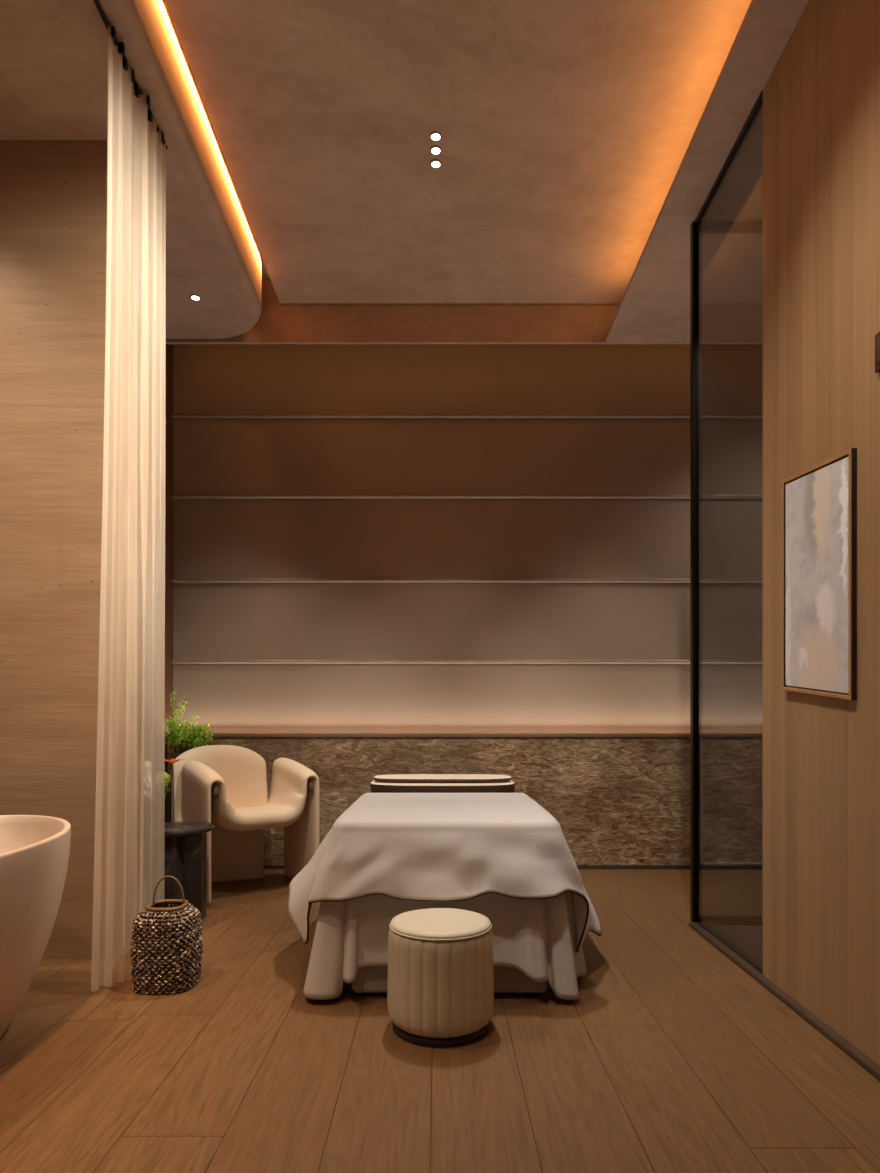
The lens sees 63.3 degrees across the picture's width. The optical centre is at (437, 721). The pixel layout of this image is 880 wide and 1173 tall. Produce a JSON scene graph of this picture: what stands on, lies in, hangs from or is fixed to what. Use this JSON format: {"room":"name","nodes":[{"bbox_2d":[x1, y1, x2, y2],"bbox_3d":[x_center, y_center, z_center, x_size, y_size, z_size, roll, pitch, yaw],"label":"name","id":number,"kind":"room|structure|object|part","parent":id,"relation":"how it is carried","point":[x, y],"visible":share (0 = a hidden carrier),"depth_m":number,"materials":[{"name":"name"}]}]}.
{"room":"spa treatment room","nodes":[
{"label":"spa treatment room","id":0,"kind":"room"},
{"bbox_2d":[0,140,107,958],"bbox_3d":[-3.250,-0.835,3.510,3.500,3.970,0.100,0,0,0],"label":"wall","id":1,"kind":"structure","parent":0,"point":[53,193],"depth_m":3.46,"materials":[{"name":"wood"}]},
{"bbox_2d":[0,0,260,338],"bbox_3d":[-3.107,-3.055,1.400,3.785,0.470,7.800,0,0,0],"label":"ceiling","id":2,"kind":"structure","parent":0,"point":[54,53],"depth_m":3.37,"materials":[{"name":"paint"}]},
{"bbox_2d":[91,26,165,991],"bbox_3d":[-1.380,-0.832,3.161,0.184,3.953,0.593,0,0,0],"label":"curtain","id":3,"kind":"object","parent":2,"relation":"hanging from","point":[130,764],"visible":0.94,"depth_m":3.17,"materials":[{"name":"beige fabric"}]},
{"bbox_2d":[93,0,167,148],"bbox_3d":[-1.333,-2.819,0.500,0.017,0.022,6.000,0,0,0],"label":"track","id":4,"kind":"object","parent":2,"relation":"attached to","point":[97,3],"depth_m":2.87,"materials":[{"name":"black metal"}]},
{"bbox_2d":[190,295,200,300],"bbox_3d":[-1.610,-2.816,4.740,0.064,0.006,0.064,0,0,0],"label":"recessed light","id":5,"kind":"object","parent":2,"relation":"in","point":[193,297],"visible":1,"depth_m":4.74,"materials":[{"name":"glass"}]},
{"bbox_2d":[165,344,172,773],"bbox_3d":[-2.190,-1.050,4.630,0.150,4.400,2.140,0,0,0],"label":"wall","id":6,"kind":"structure","parent":0,"point":[169,347],"depth_m":5.60,"materials":[{"name":"brown wood"}]},
{"bbox_2d":[166,279,762,343],"bbox_3d":[0.593,-3.055,5.315,5.415,0.470,0.030,0,0,0],"label":"ceiling","id":7,"kind":"structure","parent":6,"relation":"attached to","point":[276,324],"depth_m":5.30,"materials":[{"name":"paint"}]},
{"bbox_2d":[261,256,269,278],"bbox_3d":[-1.735,-3.340,1.600,1.130,0.100,8.200,0,0,0],"label":"ceiling","id":8,"kind":"structure","parent":0,"point":[264,274],"depth_m":5.21,"materials":[{"name":"paint"}]},
{"bbox_2d":[0,869,879,1172],"bbox_3d":[-0.500,1.207,1.700,9.000,0.126,8.400,0,0,0],"label":"floor","id":9,"kind":"structure","parent":0,"point":[669,1056],"depth_m":2.36,"materials":[{"name":"brown wood"}]},
{"bbox_2d":[0,815,70,1037],"bbox_3d":[-1.800,0.775,2.270,0.880,0.749,1.640,0,0,0],"label":"bathtub","id":10,"kind":"object","parent":9,"relation":"on","point":[34,849],"visible":1,"depth_m":2.49,"materials":[{"name":"white ceramic"}]},
{"bbox_2d":[130,876,202,994],"bbox_3d":[-1.185,0.913,3.130,0.279,0.474,0.279,0,0,0],"label":"wicker basket","id":11,"kind":"object","parent":9,"relation":"on","point":[165,970],"visible":1,"depth_m":3.02,"materials":[{"name":"brown wicker"}]},
{"bbox_3d":[-1.185,0.740,3.142,0.140,0.129,0.008,0,0,0],"label":"handle","id":12,"kind":"part","parent":11,"relation":"part of","materials":[{"name":"brown wood"}]},
{"bbox_2d":[164,821,213,919],"bbox_3d":[-1.520,0.878,4.170,0.410,0.543,0.410,0,0,0],"label":"side table","id":13,"kind":"object","parent":9,"relation":"on","point":[184,841],"visible":0.67,"depth_m":4.12,"materials":[{"name":"stone"}]},
{"bbox_3d":[-1.630,0.524,4.130,0.088,0.164,0.088,0,0,0],"label":"flower vase","id":14,"kind":"object","parent":13,"relation":"on","visible":0},
{"bbox_2d":[165,772,170,796],"bbox_3d":[-1.574,0.435,4.080,0.101,0.305,0.103,0,0,0],"label":"hydrangea","id":15,"kind":"object","parent":14,"relation":"in","point":[167,776],"visible":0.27,"depth_m":4.08,"materials":[{"name":"green plant"}]},
{"bbox_2d":[165,759,183,795],"bbox_3d":[-1.544,0.402,4.158,0.122,0.372,0.128,0,0,43],"label":"lily","id":16,"kind":"object","parent":14,"relation":"in","point":[172,761],"visible":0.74,"depth_m":4.15,"materials":[{"name":"orange plant"}]},
{"bbox_2d":[164,689,213,821],"bbox_3d":[-1.867,0.439,5.380,0.438,1.422,0.318,0,0,0],"label":"potted plant","id":17,"kind":"object","parent":9,"relation":"on","point":[190,739],"visible":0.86,"depth_m":5.32,"materials":[{"name":"green plant"}]},
{"bbox_3d":[-1.955,0.777,5.380,0.248,0.745,0.248,0,0,0],"label":"planter","id":18,"kind":"part","parent":17,"relation":"part of","materials":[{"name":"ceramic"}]},
{"bbox_2d":[172,745,319,906],"bbox_3d":[-1.353,0.657,4.937,0.858,0.986,0.714,0,0,-36],"label":"armchair","id":19,"kind":"object","parent":9,"relation":"on","point":[223,786],"visible":0.92,"depth_m":5.00,"materials":[{"name":"beige fabric"}]},
{"bbox_2d":[387,908,493,1047],"bbox_3d":[0.010,0.945,2.700,0.401,0.411,0.401,0,0,0],"label":"stool","id":20,"kind":"object","parent":9,"relation":"on","point":[440,987],"visible":1,"depth_m":2.54,"materials":[{"name":"beige leather"}]},
{"bbox_2d":[390,908,490,938],"bbox_3d":[0.010,0.755,2.700,0.380,0.033,0.380,0,0,0],"label":"seat cushion","id":21,"kind":"object","parent":20,"relation":"on","point":[429,923],"depth_m":2.62,"materials":[{"name":"beige fabric"}]},
{"bbox_2d":[352,966,547,995],"bbox_3d":[0.040,0.805,3.969,0.860,0.690,2.003,0,0,0],"label":"massage table","id":22,"kind":"object","parent":9,"relation":"on","point":[369,979],"visible":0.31,"depth_m":2.98,"materials":[{"name":"wood"}]},
{"bbox_2d":[371,780,514,792],"bbox_3d":[0.030,0.419,4.665,0.930,0.079,0.570,0,0,0],"label":"cushion","id":23,"kind":"object","parent":22,"relation":"on","point":[376,786],"visible":0.54,"depth_m":4.40,"materials":[{"name":"beige fabric"}]},
{"bbox_2d":[374,774,510,782],"bbox_3d":[0.030,0.364,4.665,0.890,0.030,0.430,0,0,0],"label":"cushion","id":24,"kind":"object","parent":23,"relation":"on","point":[418,778],"visible":1,"depth_m":4.51,"materials":[{"name":"beige fabric"}]},
{"bbox_2d":[374,778,510,782],"bbox_3d":[0.030,0.368,4.665,0.890,0.022,0.430,0,0,0],"label":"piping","id":25,"kind":"object","parent":24,"relation":"on","point":[418,780],"depth_m":4.47,"materials":[{"name":"white fabric"}]},
{"bbox_2d":[371,780,513,785],"bbox_3d":[0.030,0.386,4.665,0.930,0.011,0.570,0,0,0],"label":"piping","id":26,"kind":"object","parent":23,"relation":"on","point":[374,783],"depth_m":4.45,"materials":[{"name":"beige fabric"}]},
{"bbox_2d":[303,892,586,999],"bbox_3d":[0.045,0.787,3.544,1.246,0.676,1.331,0,0,0],"label":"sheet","id":27,"kind":"object","parent":22,"relation":"on","point":[536,938],"visible":0.4,"depth_m":2.95,"materials":[{"name":"white fabric"}]},
{"bbox_2d":[288,793,601,952],"bbox_3d":[0.026,0.714,3.573,1.512,0.584,1.377,0,0,0],"label":"blanket","id":28,"kind":"object","parent":27,"relation":"on","point":[438,847],"visible":1,"depth_m":2.99,"materials":[{"name":"grey fabric"}]},
{"bbox_2d":[165,0,751,305],"bbox_3d":[1.065,-3.170,1.600,4.470,0.160,8.200,0,0,0],"label":"ceiling","id":29,"kind":"structure","parent":0,"point":[566,128],"depth_m":3.74,"materials":[{"name":"paint"}]},
{"bbox_2d":[430,132,440,141],"bbox_3d":[-0.012,-3.086,3.765,0.060,0.006,0.060,0,0,0],"label":"recessed light","id":30,"kind":"object","parent":29,"relation":"in","point":[434,136],"visible":1,"depth_m":3.76,"materials":[{"name":"glass"}]},
{"bbox_2d":[430,146,440,154],"bbox_3d":[-0.012,-3.086,3.857,0.060,0.006,0.060,0,0,0],"label":"recessed light","id":31,"kind":"object","parent":29,"relation":"in","point":[435,150],"visible":1,"depth_m":3.85,"materials":[{"name":"glass"}]},
{"bbox_2d":[430,159,440,168],"bbox_3d":[-0.012,-3.086,3.950,0.060,0.006,0.060,0,0,0],"label":"recessed light","id":32,"kind":"object","parent":29,"relation":"in","point":[435,163],"visible":1,"depth_m":3.95,"materials":[{"name":"glass"}]},
{"bbox_2d":[173,344,762,732],"bbox_3d":[0.868,-1.100,5.800,6.265,4.500,0.200,0,0,0],"label":"wall","id":33,"kind":"structure","parent":0,"point":[213,538],"depth_m":5.70,"materials":[{"name":"fabric"}]},
{"bbox_2d":[168,737,762,864],"bbox_3d":[0.542,0.618,5.643,5.315,1.005,0.115,0,0,0],"label":"wall","id":34,"kind":"structure","parent":33,"relation":"attached to","point":[613,800],"depth_m":5.59,"materials":[{"name":"stone"}]},
{"bbox_2d":[168,733,762,736],"bbox_3d":[0.542,0.104,5.581,5.315,0.032,0.022,0,0,0],"label":"trim","id":35,"kind":"structure","parent":34,"relation":"attached to","point":[214,734],"depth_m":5.57,"materials":[{"name":"wood"}]},
{"bbox_2d":[172,494,762,498],"bbox_3d":[0.542,-1.797,5.685,5.315,0.034,0.030,0,0,0],"label":"trim","id":36,"kind":"structure","parent":33,"relation":"attached to","point":[174,496],"depth_m":5.67,"materials":[{"name":"wood"}]},
{"bbox_2d":[172,578,762,582],"bbox_3d":[0.542,-1.127,5.685,5.315,0.034,0.030,0,0,0],"label":"trim","id":37,"kind":"structure","parent":33,"relation":"attached to","point":[174,580],"depth_m":5.68,"materials":[{"name":"wood"}]},
{"bbox_2d":[172,414,762,418],"bbox_3d":[0.542,-2.436,5.685,5.315,0.034,0.030,0,0,0],"label":"trim","id":38,"kind":"structure","parent":33,"relation":"attached to","point":[174,416],"depth_m":5.67,"materials":[{"name":"wood"}]},
{"bbox_2d":[172,660,762,663],"bbox_3d":[0.542,-0.480,5.685,5.315,0.034,0.030,0,0,0],"label":"trim","id":39,"kind":"structure","parent":33,"relation":"attached to","point":[173,661],"depth_m":5.67,"materials":[{"name":"wood"}]},
{"bbox_2d":[263,865,701,868],"bbox_3d":[0.542,1.135,5.638,5.315,0.030,0.125,0,0,0],"label":"baseboard","id":40,"kind":"structure","parent":33,"relation":"attached to","point":[264,866],"depth_m":5.58,"materials":[{"name":"black metal"}]},
{"bbox_2d":[605,0,808,341],"bbox_3d":[2.270,-2.837,1.400,2.060,0.035,7.800,0,0,0],"label":"ceiling","id":41,"kind":"structure","parent":0,"point":[654,306],"depth_m":4.01,"materials":[{"name":"paint"}]},
{"bbox_2d":[763,0,879,1064],"bbox_3d":[1.510,-1.061,0.345,0.120,4.378,5.690,0,0,0],"label":"wall","id":42,"kind":"structure","parent":0,"point":[821,97],"depth_m":2.69,"materials":[{"name":"brown wood"}]},
{"bbox_2d":[690,91,762,925],"bbox_3d":[2.317,-0.835,3.625,1.765,3.970,0.870,0,0,0],"label":"door frame","id":43,"kind":"structure","parent":42,"relation":"in","point":[697,226],"depth_m":4.02,"materials":[{"name":"black metal"}]},
{"bbox_2d":[689,922,879,1079],"bbox_3d":[1.488,1.139,0.765,0.145,0.022,6.530,0,0,0],"label":"baseboard","id":44,"kind":"structure","parent":42,"relation":"attached to","point":[717,932],"depth_m":3.18,"materials":[{"name":"brown metal"}]},
{"bbox_2d":[782,448,856,699],"bbox_3d":[1.438,-0.539,2.719,0.021,0.929,0.498,0,0,0],"label":"framed painting","id":45,"kind":"object","parent":42,"relation":"attached to","point":[819,508],"visible":1,"depth_m":2.67,"materials":[{"name":"beige paper"}]},
{"bbox_2d":[875,331,879,372],"bbox_3d":[1.441,-1.210,2.300,0.018,0.124,0.100,0,0,0],"label":"wall plate","id":46,"kind":"object","parent":42,"relation":"attached to","point":[877,336],"visible":1,"depth_m":2.33,"materials":[{"name":"brown wood"}]},
{"bbox_3d":[3.250,-1.050,4.350,0.100,4.400,2.700,0,0,0],"label":"wall","id":47,"kind":"structure","parent":0,"visible":0},
{"bbox_2d":[700,737,762,863],"bbox_3d":[2.623,0.613,5.562,1.155,0.985,0.025,0,0,0],"label":"trim","id":48,"kind":"structure","parent":47,"relation":"attached to","point":[701,738],"depth_m":5.55,"materials":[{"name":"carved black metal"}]},
{"bbox_2d":[702,864,762,869],"bbox_3d":[2.630,1.127,5.558,1.140,0.045,0.035,0,0,0],"label":"trim","id":49,"kind":"structure","parent":47,"relation":"attached to","point":[704,866],"depth_m":5.54,"materials":[{"name":"black metal"}]}
]}

